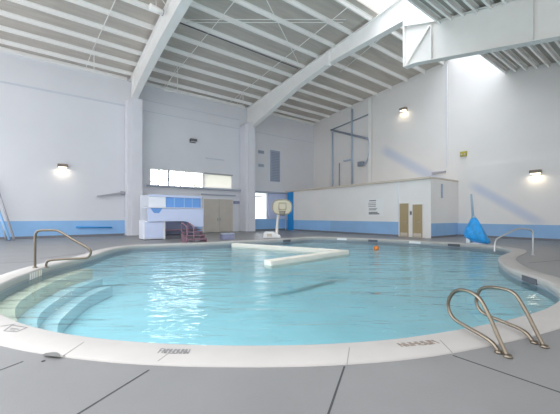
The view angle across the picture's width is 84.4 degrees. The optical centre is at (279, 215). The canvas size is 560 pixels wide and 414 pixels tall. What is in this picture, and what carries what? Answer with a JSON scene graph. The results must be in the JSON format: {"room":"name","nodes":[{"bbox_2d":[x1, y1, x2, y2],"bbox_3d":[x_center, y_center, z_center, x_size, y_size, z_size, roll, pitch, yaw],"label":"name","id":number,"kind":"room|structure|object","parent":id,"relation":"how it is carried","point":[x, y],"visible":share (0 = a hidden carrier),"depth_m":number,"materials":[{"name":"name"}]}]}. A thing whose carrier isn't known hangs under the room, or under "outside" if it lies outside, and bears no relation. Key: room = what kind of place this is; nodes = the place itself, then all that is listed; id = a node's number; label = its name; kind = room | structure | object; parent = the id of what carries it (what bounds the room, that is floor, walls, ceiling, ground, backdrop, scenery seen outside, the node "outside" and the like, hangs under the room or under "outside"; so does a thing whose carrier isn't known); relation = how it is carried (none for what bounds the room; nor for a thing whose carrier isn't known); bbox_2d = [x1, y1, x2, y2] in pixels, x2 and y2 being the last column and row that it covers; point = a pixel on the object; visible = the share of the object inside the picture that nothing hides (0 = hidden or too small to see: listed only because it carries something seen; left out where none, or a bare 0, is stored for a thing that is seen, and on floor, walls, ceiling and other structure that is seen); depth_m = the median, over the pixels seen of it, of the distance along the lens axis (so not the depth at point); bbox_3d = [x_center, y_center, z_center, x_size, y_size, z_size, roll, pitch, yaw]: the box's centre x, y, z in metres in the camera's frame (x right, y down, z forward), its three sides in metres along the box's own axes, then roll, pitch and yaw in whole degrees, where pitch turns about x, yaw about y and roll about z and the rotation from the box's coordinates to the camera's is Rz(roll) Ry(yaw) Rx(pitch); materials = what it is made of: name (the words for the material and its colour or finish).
{"room":"indoor swimming pool","nodes":[
{"label":"indoor swimming pool","id":0,"kind":"room"},
{"bbox_2d":[0,51,313,231],"bbox_3d":[-8.288,-4.280,24.558,30.020,11.360,0.300,0,0,-37],"label":"wall","id":1,"kind":"structure","parent":0,"point":[40,130],"depth_m":21.29,"materials":[{"name":"white paint"}]},
{"bbox_2d":[0,220,124,239],"bbox_3d":[-15.700,0.860,18.840,11.300,1.080,0.025,0,0,-37],"label":"wall stripe","id":2,"kind":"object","parent":1,"relation":"attached to","point":[21,229],"depth_m":20.06,"materials":[{"name":"blue paint"}]},
{"bbox_2d":[0,81,124,105],"bbox_3d":[-15.702,-7.920,18.842,11.300,0.120,0.020,0,0,-37],"label":"trim","id":3,"kind":"structure","parent":1,"relation":"attached to","point":[4,82],"depth_m":19.93,"materials":[{"name":"white"}]},
{"bbox_2d":[0,46,126,80],"bbox_3d":[-15.488,-9.845,18.915,11.130,0.210,0.160,0,0,-37],"label":"strut","id":4,"kind":"object","parent":1,"relation":"attached to","point":[4,49],"visible":1,"depth_m":19.82,"materials":[{"name":"white metal"}]},
{"bbox_2d":[150,168,202,187],"bbox_3d":[-8.156,-2.960,24.637,4.217,1.280,0.110,0,0,-37],"label":"window","id":5,"kind":"structure","parent":1,"relation":"in","point":[150,168],"depth_m":24.18,"materials":[{"name":"white"}]},
{"bbox_2d":[142,99,238,119],"bbox_3d":[-7.057,-8.625,25.274,8.450,0.050,0.020,0,0,-37],"label":"trim","id":6,"kind":"structure","parent":1,"relation":"attached to","point":[142,99],"depth_m":25.00,"materials":[{"name":"white"}]},
{"bbox_2d":[142,110,238,128],"bbox_3d":[-7.057,-7.825,25.274,8.450,0.050,0.020,0,0,-37],"label":"trim","id":7,"kind":"structure","parent":1,"relation":"attached to","point":[142,110],"depth_m":24.98,"materials":[{"name":"white"}]},
{"bbox_2d":[145,82,244,108],"bbox_3d":[-6.871,-9.845,25.326,9.070,0.210,0.160,0,0,-37],"label":"strut","id":8,"kind":"object","parent":1,"relation":"attached to","point":[146,83],"visible":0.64,"depth_m":25.13,"materials":[{"name":"white metal"}]},
{"bbox_2d":[146,184,286,193],"bbox_3d":[-4.603,-2.260,26.938,13.266,0.120,0.280,0,0,-37],"label":"ledge","id":9,"kind":"object","parent":1,"relation":"attached to","point":[147,184],"visible":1,"depth_m":25.68,"materials":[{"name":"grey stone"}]},
{"bbox_2d":[202,197,233,232],"bbox_3d":[-5.258,-0.075,26.500,2.857,2.950,0.200,0,0,-37],"label":"door","id":10,"kind":"structure","parent":1,"relation":"in","point":[218,213],"depth_m":26.43,"materials":[{"name":"beige paint"}]},
{"bbox_2d":[204,172,232,188],"bbox_3d":[-5.286,-3.010,26.611,2.669,1.220,0.150,0,0,-37],"label":"window","id":11,"kind":"structure","parent":1,"relation":"in","point":[210,180],"depth_m":26.61,"materials":[{"name":"grey"}]},
{"bbox_2d":[255,193,265,218],"bbox_3d":[-1.917,-0.950,29.149,1.512,2.420,0.060,0,0,-37],"label":"window","id":12,"kind":"structure","parent":1,"relation":"in","point":[260,198],"depth_m":29.22,"materials":[{"name":"grey"}]},
{"bbox_2d":[255,219,284,230],"bbox_3d":[-1.155,0.860,29.663,4.160,1.080,0.025,0,0,-37],"label":"baseboard","id":13,"kind":"structure","parent":1,"relation":"attached to","point":[260,224],"depth_m":29.70,"materials":[{"name":"blue paint"}]},
{"bbox_2d":[270,150,279,181],"bbox_3d":[-0.460,-4.845,30.126,1.106,3.018,0.110,0,0,-37],"label":"panel","id":14,"kind":"object","parent":1,"relation":"attached to","point":[274,155],"visible":1,"depth_m":30.05,"materials":[{"name":"blue metal"}]},
{"bbox_2d":[268,193,285,218],"bbox_3d":[-0.252,-0.950,30.300,2.186,2.460,0.080,0,0,-37],"label":"panel","id":15,"kind":"object","parent":1,"relation":"attached to","point":[272,197],"visible":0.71,"depth_m":29.97,"materials":[{"name":"blue laminate"}]},
{"bbox_2d":[270,113,314,124],"bbox_3d":[0.466,-9.845,30.784,7.940,0.210,0.160,0,0,-37],"label":"strut","id":16,"kind":"object","parent":1,"relation":"attached to","point":[273,114],"visible":0.64,"depth_m":31.32,"materials":[{"name":"white metal"}]},
{"bbox_2d":[0,0,446,122],"bbox_3d":[-4.080,-10.572,18.902,30.020,1.272,14.400,0,0,-37],"label":"ceiling","id":17,"kind":"structure","parent":0,"point":[282,9],"depth_m":18.75,"materials":[{"name":"grey metal"}]},
{"bbox_2d":[149,0,163,15],"bbox_3d":[-6.076,-10.301,15.213,0.300,0.606,0.669,0,0,41],"label":"lamp","id":18,"kind":"object","parent":17,"relation":"hanging from","point":[152,7],"visible":1,"depth_m":15.14,"materials":[{"name":"white metal"}]},
{"bbox_2d":[190,1,319,58],"bbox_3d":[-1.266,-10.608,17.792,9.670,0.210,0.170,0,0,-37],"label":"roof beam","id":19,"kind":"structure","parent":17,"relation":"attached to","point":[193,4],"depth_m":17.57,"materials":[{"name":"white metal"}]},
{"bbox_2d":[186,22,342,22],"bbox_3d":[-0.770,-10.542,16.851,8.554,0.404,0.040,0,0,-4],"label":"conduit","id":20,"kind":"object","parent":17,"relation":"attached to","point":[186,22],"visible":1,"depth_m":16.83,"materials":[{"name":"white metal"}]},
{"bbox_2d":[186,19,345,19],"bbox_3d":[-0.677,-10.561,16.624,8.603,0.407,0.040,0,0,-4],"label":"conduit","id":21,"kind":"object","parent":17,"relation":"attached to","point":[186,19],"visible":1,"depth_m":16.60,"materials":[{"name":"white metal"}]},
{"bbox_2d":[0,230,559,413],"bbox_3d":[2.009,1.400,10.718,30.020,0.008,34.800,0,0,-37],"label":"floor","id":22,"kind":"structure","parent":0,"point":[481,380],"depth_m":2.60,"materials":[{"name":"grey concrete"}]},
{"bbox_2d":[0,211,10,240],"bbox_3d":[-15.988,-0.064,17.654,1.787,2.938,0.140,0,0,20],"label":"leaning pole","id":23,"kind":"object","parent":22,"relation":"on","point":[1,217],"visible":1,"depth_m":17.47,"materials":[{"name":"blue paint"}]},
{"bbox_2d":[0,194,15,239],"bbox_3d":[-15.834,-0.417,17.727,1.872,3.626,0.120,0,0,19],"label":"leaning pole","id":24,"kind":"object","parent":22,"relation":"on","point":[1,200],"visible":1,"depth_m":17.59,"materials":[{"name":"grey"}]},
{"bbox_2d":[124,98,141,235],"bbox_3d":[-10.447,-3.430,21.998,1.100,9.660,1.170,0,0,-37],"label":"steel column","id":25,"kind":"structure","parent":22,"relation":"on","point":[133,108],"depth_m":21.62,"materials":[{"name":"grey"}]},
{"bbox_2d":[129,0,192,99],"bbox_3d":[-6.322,-9.490,16.454,0.420,2.940,14.950,0,0,-37],"label":"rafter","id":26,"kind":"object","parent":25,"relation":"on","point":[166,24],"visible":0.88,"depth_m":16.94,"materials":[{"name":"white paint"}]},
{"bbox_2d":[0,38,132,75],"bbox_3d":[-14.968,-9.926,18.217,11.730,0.210,0.170,0,0,-37],"label":"beam","id":27,"kind":"structure","parent":26,"relation":"attached to","point":[2,41],"depth_m":19.26,"materials":[{"name":"white metal"}]},
{"bbox_2d":[0,25,136,65],"bbox_3d":[-14.121,-10.040,17.077,11.730,0.210,0.170,0,0,-37],"label":"beam","id":28,"kind":"structure","parent":26,"relation":"attached to","point":[2,28],"depth_m":18.16,"materials":[{"name":"white metal"}]},
{"bbox_2d":[0,10,141,55],"bbox_3d":[-13.273,-10.153,15.938,11.730,0.210,0.170,0,0,-37],"label":"beam","id":29,"kind":"structure","parent":26,"relation":"attached to","point":[2,12],"depth_m":17.04,"materials":[{"name":"white metal"}]},
{"bbox_2d":[8,0,147,43],"bbox_3d":[-12.425,-10.267,14.799,11.730,0.210,0.170,0,0,-37],"label":"beam","id":30,"kind":"structure","parent":26,"relation":"attached to","point":[30,4],"depth_m":16.16,"materials":[{"name":"white metal"}]},
{"bbox_2d":[65,0,154,29],"bbox_3d":[-11.578,-10.380,13.659,11.730,0.210,0.170,0,0,-37],"label":"beam","id":31,"kind":"structure","parent":26,"relation":"attached to","point":[83,3],"depth_m":15.86,"materials":[{"name":"white metal"}]},
{"bbox_2d":[121,0,157,13],"bbox_3d":[-10.730,-10.494,12.520,11.730,0.210,0.170,0,0,-37],"label":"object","id":32,"kind":"structure","parent":26,"relation":"attached to","point":[137,3],"depth_m":15.34,"materials":[{"name":"white metal"}]},
{"bbox_2d":[139,194,203,239],"bbox_3d":[-6.687,0.070,19.143,3.571,2.660,1.420,0,0,-37],"label":"kiosk","id":33,"kind":"object","parent":22,"relation":"on","point":[161,216],"visible":0.96,"depth_m":18.75,"materials":[{"name":"white laminate"}]},
{"bbox_2d":[143,207,203,208],"bbox_3d":[-6.504,-0.480,19.055,3.382,0.040,1.060,0,0,-37],"label":"countertop","id":34,"kind":"structure","parent":33,"relation":"on","point":[143,207],"depth_m":18.19,"materials":[{"name":"white laminate"}]},
{"bbox_2d":[165,229,200,230],"bbox_3d":[-6.181,0.875,19.426,2.323,0.050,0.550,0,0,-37],"label":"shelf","id":35,"kind":"object","parent":33,"relation":"attached to","point":[165,229],"depth_m":19.29,"materials":[{"name":"white plastic"}]},
{"bbox_2d":[181,222,206,242],"bbox_3d":[-4.639,0.876,16.676,1.145,1.048,0.924,0,0,-37],"label":"entry steps","id":36,"kind":"structure","parent":22,"relation":"on","point":[184,238],"depth_m":16.59,"materials":[{"name":"pink plastic"}]},
{"bbox_2d":[220,233,234,239],"bbox_3d":[-3.143,1.220,18.427,0.763,0.360,0.590,0,0,-25],"label":"storage box","id":37,"kind":"object","parent":22,"relation":"on","point":[224,236],"visible":0.97,"depth_m":18.18,"materials":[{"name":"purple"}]},
{"bbox_2d":[240,122,255,231],"bbox_3d":[-2.897,-3.430,27.615,1.100,9.660,1.170,0,0,-37],"label":"steel column","id":38,"kind":"structure","parent":22,"relation":"on","point":[247,133],"depth_m":27.27,"materials":[{"name":"grey"}]},
{"bbox_2d":[246,0,404,126],"bbox_3d":[1.673,-9.449,21.967,0.430,3.358,15.650,0,0,-37],"label":"rafter","id":39,"kind":"object","parent":38,"relation":"on","point":[389,20],"visible":0.91,"depth_m":19.73,"materials":[{"name":"white paint"}]},
{"bbox_2d":[148,77,251,104],"bbox_3d":[-6.351,-9.926,24.628,9.670,0.210,0.170,0,0,-37],"label":"beam","id":40,"kind":"structure","parent":39,"relation":"attached to","point":[149,78],"depth_m":24.49,"materials":[{"name":"white metal"}]},
{"bbox_2d":[163,0,235,87],"bbox_3d":[-5.469,-10.164,19.244,0.044,0.914,10.964,0,0,-39],"label":"rod","id":41,"kind":"object","parent":40,"relation":"attached to","point":[235,0],"visible":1,"depth_m":18.07,"materials":[{"name":"white metal"}]},
{"bbox_2d":[229,7,347,102],"bbox_3d":[-0.442,-10.270,21.330,0.044,1.102,13.307,0,0,-37],"label":"rod","id":42,"kind":"object","parent":40,"relation":"attached to","point":[347,7],"visible":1,"depth_m":19.32,"materials":[{"name":"white metal"}]},
{"bbox_2d":[152,67,260,98],"bbox_3d":[-5.504,-10.040,23.488,9.670,0.210,0.170,0,0,-37],"label":"beam","id":43,"kind":"structure","parent":39,"relation":"attached to","point":[158,70],"depth_m":23.33,"materials":[{"name":"white metal"}]},
{"bbox_2d":[158,57,269,92],"bbox_3d":[-4.656,-10.153,22.349,9.670,0.210,0.170,0,0,-37],"label":"roof beam","id":44,"kind":"structure","parent":39,"relation":"attached to","point":[160,59],"depth_m":22.13,"materials":[{"name":"white metal"}]},
{"bbox_2d":[164,45,281,84],"bbox_3d":[-3.809,-10.267,21.210,9.670,0.210,0.170,0,0,-37],"label":"roof beam","id":45,"kind":"structure","parent":39,"relation":"attached to","point":[168,48],"depth_m":20.96,"materials":[{"name":"white metal"}]},
{"bbox_2d":[171,33,292,76],"bbox_3d":[-2.961,-10.380,20.070,9.670,0.210,0.170,0,0,-37],"label":"roof beam","id":46,"kind":"structure","parent":39,"relation":"attached to","point":[174,35],"depth_m":19.81,"materials":[{"name":"white metal"}]},
{"bbox_2d":[180,18,305,67],"bbox_3d":[-2.113,-10.494,18.931,9.670,0.210,0.170,0,0,-37],"label":"roof beam","id":47,"kind":"structure","parent":39,"relation":"attached to","point":[183,20],"depth_m":18.70,"materials":[{"name":"white metal"}]},
{"bbox_2d":[180,22,297,68],"bbox_3d":[-2.048,-10.335,19.113,8.364,0.064,0.060,0,0,-38],"label":"conduit","id":48,"kind":"object","parent":47,"relation":"attached to","point":[180,22],"visible":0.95,"depth_m":18.54,"materials":[{"name":"grey"}]},
{"bbox_2d":[230,0,334,46],"bbox_3d":[-0.418,-10.721,16.653,9.670,0.210,0.170,0,0,-37],"label":"roof beam","id":49,"kind":"structure","parent":39,"relation":"attached to","point":[243,3],"depth_m":17.11,"materials":[{"name":"white metal"}]},
{"bbox_2d":[275,109,319,121],"bbox_3d":[0.865,-9.926,29.997,8.240,0.210,0.170,0,0,-37],"label":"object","id":50,"kind":"structure","parent":39,"relation":"attached to","point":[276,110],"depth_m":30.57,"materials":[{"name":"white metal"}]},
{"bbox_2d":[282,103,329,117],"bbox_3d":[1.713,-10.040,28.858,8.240,0.210,0.170,0,0,-37],"label":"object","id":51,"kind":"structure","parent":39,"relation":"attached to","point":[283,104],"depth_m":29.43,"materials":[{"name":"white metal"}]},
{"bbox_2d":[289,96,340,112],"bbox_3d":[2.560,-10.153,27.718,8.240,0.210,0.170,0,0,-37],"label":"beam","id":52,"kind":"structure","parent":39,"relation":"attached to","point":[291,97],"depth_m":28.15,"materials":[{"name":"white metal"}]},
{"bbox_2d":[283,0,352,34],"bbox_3d":[0.429,-10.835,15.514,9.670,0.210,0.170,0,0,-37],"label":"beam","id":53,"kind":"structure","parent":39,"relation":"attached to","point":[294,3],"depth_m":16.66,"materials":[{"name":"white metal"}]},
{"bbox_2d":[298,89,351,107],"bbox_3d":[3.408,-10.267,26.579,8.240,0.210,0.170,0,0,-37],"label":"beam","id":54,"kind":"structure","parent":39,"relation":"attached to","point":[299,90],"depth_m":26.86,"materials":[{"name":"white metal"}]},
{"bbox_2d":[293,74,364,101],"bbox_3d":[4.256,-10.380,25.440,8.240,0.210,0.170,0,0,-37],"label":"beam","id":55,"kind":"structure","parent":39,"relation":"attached to","point":[310,82],"depth_m":25.71,"materials":[{"name":"white metal"}]},
{"bbox_2d":[306,65,376,95],"bbox_3d":[5.103,-10.494,24.301,8.240,0.210,0.170,0,0,-37],"label":"beam","id":56,"kind":"structure","parent":39,"relation":"attached to","point":[324,74],"depth_m":24.48,"materials":[{"name":"white metal"}]},
{"bbox_2d":[334,0,372,20],"bbox_3d":[1.277,-10.948,14.374,9.670,0.210,0.170,0,0,-37],"label":"beam","id":57,"kind":"structure","parent":39,"relation":"attached to","point":[345,3],"depth_m":16.40,"materials":[{"name":"white metal"}]},
{"bbox_2d":[320,55,391,88],"bbox_3d":[5.951,-10.608,23.161,8.240,0.210,0.170,0,0,-37],"label":"roof beam","id":58,"kind":"structure","parent":39,"relation":"attached to","point":[338,65],"depth_m":23.31,"materials":[{"name":"white metal"}]},
{"bbox_2d":[350,53,407,81],"bbox_3d":[6.799,-10.721,22.022,8.240,0.210,0.170,0,0,-37],"label":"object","id":59,"kind":"structure","parent":39,"relation":"attached to","point":[354,55],"depth_m":22.27,"materials":[{"name":"white metal"}]},
{"bbox_2d":[369,42,425,73],"bbox_3d":[7.646,-10.835,20.883,8.240,0.210,0.170,0,0,-37],"label":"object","id":60,"kind":"structure","parent":39,"relation":"attached to","point":[376,46],"depth_m":20.77,"materials":[{"name":"white metal"}]},
{"bbox_2d":[390,31,444,64],"bbox_3d":[8.494,-10.948,19.744,8.240,0.210,0.170,0,0,-37],"label":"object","id":61,"kind":"structure","parent":39,"relation":"attached to","point":[396,34],"depth_m":18.82,"materials":[{"name":"white metal"}]},
{"bbox_2d":[403,0,559,68],"bbox_3d":[11.959,-7.133,8.150,0.400,7.335,18.800,0,0,-37],"label":"girder","id":62,"kind":"object","parent":39,"relation":"attached to","point":[518,23],"visible":0.91,"depth_m":12.83,"materials":[{"name":"grey metal"}]},
{"bbox_2d":[263,199,291,237],"bbox_3d":[-0.191,0.173,19.958,1.940,2.493,1.052,0,0,19],"label":"basketball hoop","id":63,"kind":"object","parent":22,"relation":"on","point":[280,207],"visible":1,"depth_m":19.85,"materials":[{"name":"beige plastic"}]},
{"bbox_2d":[0,237,559,366],"bbox_3d":[1.209,1.488,11.518,18.352,0.224,15.321,0,0,-37],"label":"pool coping","id":64,"kind":"object","parent":22,"relation":"on","point":[30,339],"visible":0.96,"depth_m":3.29,"materials":[{"name":"grey"}]},
{"bbox_2d":[29,270,41,279],"bbox_3d":[-6.236,1.502,7.883,0.020,0.165,0.640,0,0,-16],"label":"depth marker","id":65,"kind":"object","parent":64,"relation":"attached to","point":[38,273],"visible":1,"depth_m":7.88,"materials":[{"name":"beige"}]},
{"bbox_2d":[32,229,91,267],"bbox_3d":[-5.777,0.870,8.200,1.570,1.032,0.119,0,0,0],"label":"pool handrail","id":66,"kind":"object","parent":64,"relation":"on","point":[40,230],"visible":1,"depth_m":8.18,"materials":[{"name":"silver metal"}]},
{"bbox_2d":[157,348,190,353],"bbox_3d":[-1.077,1.377,3.144,0.328,0.002,0.110,0,0,5],"label":"depth marker","id":67,"kind":"object","parent":64,"relation":"on","point":[170,350],"visible":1,"depth_m":3.13,"materials":[{"name":"grey"}]},
{"bbox_2d":[397,340,438,346],"bbox_3d":[1.494,1.377,3.338,0.458,0.002,0.109,0,0,-13],"label":"depth marker","id":68,"kind":"object","parent":64,"relation":"on","point":[429,341],"visible":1,"depth_m":3.33,"materials":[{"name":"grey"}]},
{"bbox_2d":[522,275,537,284],"bbox_3d":[5.833,1.495,7.219,0.050,0.130,0.550,0,0,11],"label":"skimmer","id":69,"kind":"object","parent":64,"relation":"attached to","point":[524,278],"visible":1,"depth_m":7.18,"materials":[{"name":"grey"}]},
{"bbox_2d":[464,194,490,243],"bbox_3d":[9.794,0.157,15.331,1.146,2.486,1.010,0,0,-10],"label":"lift","id":70,"kind":"object","parent":22,"relation":"on","point":[474,232],"visible":0.99,"depth_m":15.07,"materials":[{"name":"blue plastic"}]},
{"bbox_2d":[446,288,512,358],"bbox_3d":[2.175,1.128,3.440,0.084,0.569,0.866,0,0,-12],"label":"grab rail","id":71,"kind":"object","parent":22,"relation":"on","point":[504,352],"visible":1,"depth_m":3.31,"materials":[{"name":"silver metal"}]},
{"bbox_2d":[475,286,549,348],"bbox_3d":[2.728,1.142,3.708,0.084,0.549,0.939,0,0,-12],"label":"grab rail","id":72,"kind":"object","parent":22,"relation":"on","point":[532,341],"visible":0.94,"depth_m":3.54,"materials":[{"name":"silver metal"}]},
{"bbox_2d":[493,228,533,254],"bbox_3d":[8.161,0.914,10.821,1.722,0.972,0.162,0,0,-11],"label":"pool handrail","id":73,"kind":"object","parent":22,"relation":"on","point":[531,230],"visible":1,"depth_m":10.92,"materials":[{"name":"silver metal"}]},
{"bbox_2d":[0,239,559,345],"bbox_3d":[1.208,2.092,11.511,17.426,1.115,14.395,0,0,-37],"label":"basin","id":74,"kind":"object","parent":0,"point":[212,318],"visible":0.32,"depth_m":9.36,"materials":[{"name":"blue liquid"}]},
{"bbox_2d":[0,269,92,321],"bbox_3d":[-5.663,2.190,7.480,0.872,0.900,5.592,0,0,-20],"label":"step","id":75,"kind":"structure","parent":74,"relation":"in","point":[10,309],"depth_m":7.30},
{"bbox_2d":[18,278,102,327],"bbox_3d":[-5.524,2.350,7.529,1.163,0.580,5.592,0,0,-19],"label":"step","id":76,"kind":"structure","parent":74,"relation":"in","point":[46,307],"depth_m":7.52,"materials":[{"name":"paint"}]},
{"bbox_2d":[39,286,111,332],"bbox_3d":[-5.385,2.470,7.578,1.454,0.340,5.592,0,0,-19],"label":"step","id":77,"kind":"structure","parent":74,"relation":"in","point":[70,311],"depth_m":7.92,"materials":[{"name":"paint"}]},
{"bbox_2d":[2,240,552,325],"bbox_3d":[1.208,1.590,11.511,17.422,0.001,14.391,0,0,-37],"label":"pool water","id":78,"kind":"object","parent":74,"relation":"in","point":[357,246],"visible":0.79,"depth_m":10.99,"materials":[{"name":"liquid"}]},
{"bbox_2d":[232,243,348,268],"bbox_3d":[-0.466,1.565,13.696,4.415,0.270,6.444,0,0,-37],"label":"divider","id":79,"kind":"object","parent":78,"relation":"on","point":[315,253],"visible":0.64,"depth_m":12.38,"materials":[{"name":"plastic"}]},
{"bbox_2d":[286,179,457,237],"bbox_3d":[6.496,-0.460,26.215,3.720,3.720,14.691,0,0,-37],"label":"wall","id":80,"kind":"structure","parent":0,"point":[341,203],"depth_m":22.02,"materials":[{"name":"white paint"}]},
{"bbox_2d":[287,192,292,229],"bbox_3d":[1.014,-0.460,30.342,0.090,3.720,0.833,0,0,-37],"label":"post","id":81,"kind":"object","parent":80,"relation":"attached to","point":[289,194],"visible":0.7,"depth_m":30.25,"materials":[{"name":"blue paint"}]},
{"bbox_2d":[286,220,397,235],"bbox_3d":[4.333,0.905,25.985,0.025,0.990,12.437,0,0,-37],"label":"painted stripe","id":82,"kind":"structure","parent":80,"relation":"attached to","point":[351,227],"depth_m":24.42,"materials":[{"name":"blue paint"}]},
{"bbox_2d":[285,176,458,191],"bbox_3d":[6.443,-2.380,26.169,3.860,0.120,14.701,0,0,-37],"label":"ledge","id":83,"kind":"object","parent":80,"relation":"on","point":[429,177],"visible":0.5,"depth_m":21.92,"materials":[{"name":"beige"}]},
{"bbox_2d":[330,109,368,185],"bbox_3d":[6.504,-6.196,29.060,0.210,7.512,4.764,0,0,-37],"label":"corner pipework","id":84,"kind":"object","parent":83,"relation":"on","point":[352,120],"visible":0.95,"depth_m":28.73,"materials":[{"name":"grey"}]},
{"bbox_2d":[368,98,371,182],"bbox_3d":[7.958,-6.374,27.148,0.220,7.868,0.340,0,0,-37],"label":"column","id":85,"kind":"structure","parent":83,"relation":"on","point":[369,99],"depth_m":27.02,"materials":[{"name":"metal"}]},
{"bbox_2d":[366,199,383,215],"bbox_3d":[6.914,-0.603,22.514,0.024,1.234,1.511,0,0,-37],"label":"notice","id":86,"kind":"object","parent":80,"relation":"attached to","point":[374,207],"visible":1,"depth_m":22.50,"materials":[{"name":"white"}]},
{"bbox_2d":[396,182,398,221],"bbox_3d":[7.994,-0.955,21.053,0.040,2.730,0.227,0,0,-37],"label":"trim","id":87,"kind":"structure","parent":80,"relation":"attached to","point":[397,183],"depth_m":21.02,"materials":[{"name":"white"}]},
{"bbox_2d":[399,202,409,236],"bbox_3d":[8.258,0.259,20.598,0.158,2.282,0.759,0,0,-37],"label":"door","id":88,"kind":"structure","parent":80,"relation":"in","point":[404,208],"depth_m":20.56,"materials":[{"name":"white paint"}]},
{"bbox_2d":[412,203,423,237],"bbox_3d":[8.817,0.306,19.847,0.158,2.187,0.767,0,0,-37],"label":"door","id":89,"kind":"structure","parent":80,"relation":"in","point":[417,209],"depth_m":19.78,"materials":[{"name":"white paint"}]},
{"bbox_2d":[431,223,457,237],"bbox_3d":[10.832,0.940,20.270,3.580,0.920,0.025,0,0,-37],"label":"baseboard","id":90,"kind":"structure","parent":80,"relation":"attached to","point":[438,230],"depth_m":20.16,"materials":[{"name":"blue paint"}]},
{"bbox_2d":[314,55,559,222],"bbox_3d":[13.931,-4.975,19.589,0.300,12.750,34.800,0,0,-37],"label":"wall","id":91,"kind":"structure","parent":0,"point":[494,116],"depth_m":21.91,"materials":[{"name":"white paint"}]},
{"bbox_2d":[446,64,446,166],"bbox_3d":[11.895,-7.125,22.032,0.050,7.350,0.060,0,0,-37],"label":"conduit","id":92,"kind":"object","parent":91,"relation":"attached to","point":[446,64],"visible":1,"depth_m":22.03,"materials":[{"name":"white metal"}]},
{"bbox_2d":[458,223,559,240],"bbox_3d":[18.227,0.960,13.430,0.160,0.880,19.789,0,0,-37],"label":"baseboard","id":93,"kind":"structure","parent":91,"relation":"attached to","point":[541,232],"depth_m":18.49,"materials":[{"name":"blue paint"}]},
{"bbox_2d":[466,156,559,224],"bbox_3d":[18.407,-1.390,13.221,0.120,3.860,19.240,0,0,-37],"label":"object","id":94,"kind":"structure","parent":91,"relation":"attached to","point":[504,192],"depth_m":18.74,"materials":[{"name":"white paint"}]},
{"bbox_2d":[529,169,541,175],"bbox_3d":[14.718,-2.498,17.794,0.340,0.300,0.540,0,0,-37],"label":"wall lamp","id":95,"kind":"object","parent":94,"relation":"attached to","point":[539,171],"visible":1,"depth_m":17.70,"materials":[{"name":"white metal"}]},
{"bbox_2d":[420,0,559,68],"bbox_3d":[9.693,-7.362,5.417,24.020,3.715,17.120,0,0,-37],"label":"ceiling","id":96,"kind":"structure","parent":0,"point":[480,3],"depth_m":15.96,"materials":[{"name":"metal"}]},
{"bbox_2d":[407,0,441,23],"bbox_3d":[5.224,-8.965,12.612,5.440,0.210,0.170,0,0,-37],"label":"rafter","id":97,"kind":"structure","parent":96,"relation":"attached to","point":[418,4],"depth_m":13.48,"materials":[{"name":"white metal"}]},
{"bbox_2d":[425,0,453,20],"bbox_3d":[5.535,-8.856,12.195,5.440,0.210,0.170,0,0,-37],"label":"rafter","id":98,"kind":"structure","parent":96,"relation":"attached to","point":[437,5],"depth_m":13.21,"materials":[{"name":"white metal"}]},
{"bbox_2d":[443,0,466,16],"bbox_3d":[5.845,-8.746,11.778,5.440,0.210,0.170,0,0,-37],"label":"rafter","id":99,"kind":"structure","parent":96,"relation":"attached to","point":[453,4],"depth_m":12.92,"materials":[{"name":"white metal"}]},
{"bbox_2d":[462,0,479,13],"bbox_3d":[6.156,-8.637,11.361,5.440,0.210,0.170,0,0,-37],"label":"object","id":100,"kind":"structure","parent":96,"relation":"attached to","point":[471,4],"depth_m":12.65,"materials":[{"name":"white metal"}]},
{"bbox_2d":[481,0,494,9],"bbox_3d":[6.466,-8.528,10.943,5.440,0.210,0.170,0,0,-37],"label":"roof beam","id":101,"kind":"structure","parent":96,"relation":"attached to","point":[487,3],"depth_m":12.37,"materials":[{"name":"white metal"}]},
{"bbox_2d":[479,53,506,72],"bbox_3d":[10.744,-8.965,16.719,8.240,0.210,0.170,0,0,-37],"label":"rafter","id":102,"kind":"structure","parent":96,"relation":"attached to","point":[486,56],"depth_m":18.02,"materials":[{"name":"white metal"}]},
{"bbox_2d":[491,51,517,71],"bbox_3d":[11.055,-8.856,16.302,8.240,0.210,0.170,0,0,-37],"label":"rafter","id":103,"kind":"structure","parent":96,"relation":"attached to","point":[496,54],"depth_m":17.64,"materials":[{"name":"white metal"}]},
{"bbox_2d":[502,49,527,70],"bbox_3d":[11.365,-8.746,15.884,8.240,0.210,0.170,0,0,-37],"label":"rafter","id":104,"kind":"structure","parent":96,"relation":"attached to","point":[514,57],"depth_m":17.19,"materials":[{"name":"white metal"}]},
{"bbox_2d":[494,3,550,67],"bbox_3d":[11.986,-8.528,15.050,8.240,0.210,0.170,0,0,-37],"label":"rafter","id":105,"kind":"structure","parent":96,"relation":"attached to","point":[533,48],"depth_m":16.34,"materials":[{"name":"white metal"}]},
{"bbox_2d":[514,47,539,68],"bbox_3d":[11.675,-8.637,15.467,8.240,0.210,0.170,0,0,-37],"label":"rafter","id":106,"kind":"structure","parent":96,"relation":"attached to","point":[520,50],"depth_m":16.83,"materials":[{"name":"white metal"}]},
{"bbox_2d":[540,42,559,65],"bbox_3d":[12.296,-8.419,14.633,8.240,0.210,0.170,0,0,-37],"label":"rafter","id":107,"kind":"structure","parent":96,"relation":"attached to","point":[546,46],"depth_m":15.84,"materials":[{"name":"white metal"}]},
{"label":"outside","id":108,"kind":"structure","parent":0,"visible":0},
{"bbox_3d":[-15.311,1.525,41.519,35.000,0.150,35.100,0,0,-37],"label":"lawn","id":109,"kind":"structure","parent":108,"visible":0},
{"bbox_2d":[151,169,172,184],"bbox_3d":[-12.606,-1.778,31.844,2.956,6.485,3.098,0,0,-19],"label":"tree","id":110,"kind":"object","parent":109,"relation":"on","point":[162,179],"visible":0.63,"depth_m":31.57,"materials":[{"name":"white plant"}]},
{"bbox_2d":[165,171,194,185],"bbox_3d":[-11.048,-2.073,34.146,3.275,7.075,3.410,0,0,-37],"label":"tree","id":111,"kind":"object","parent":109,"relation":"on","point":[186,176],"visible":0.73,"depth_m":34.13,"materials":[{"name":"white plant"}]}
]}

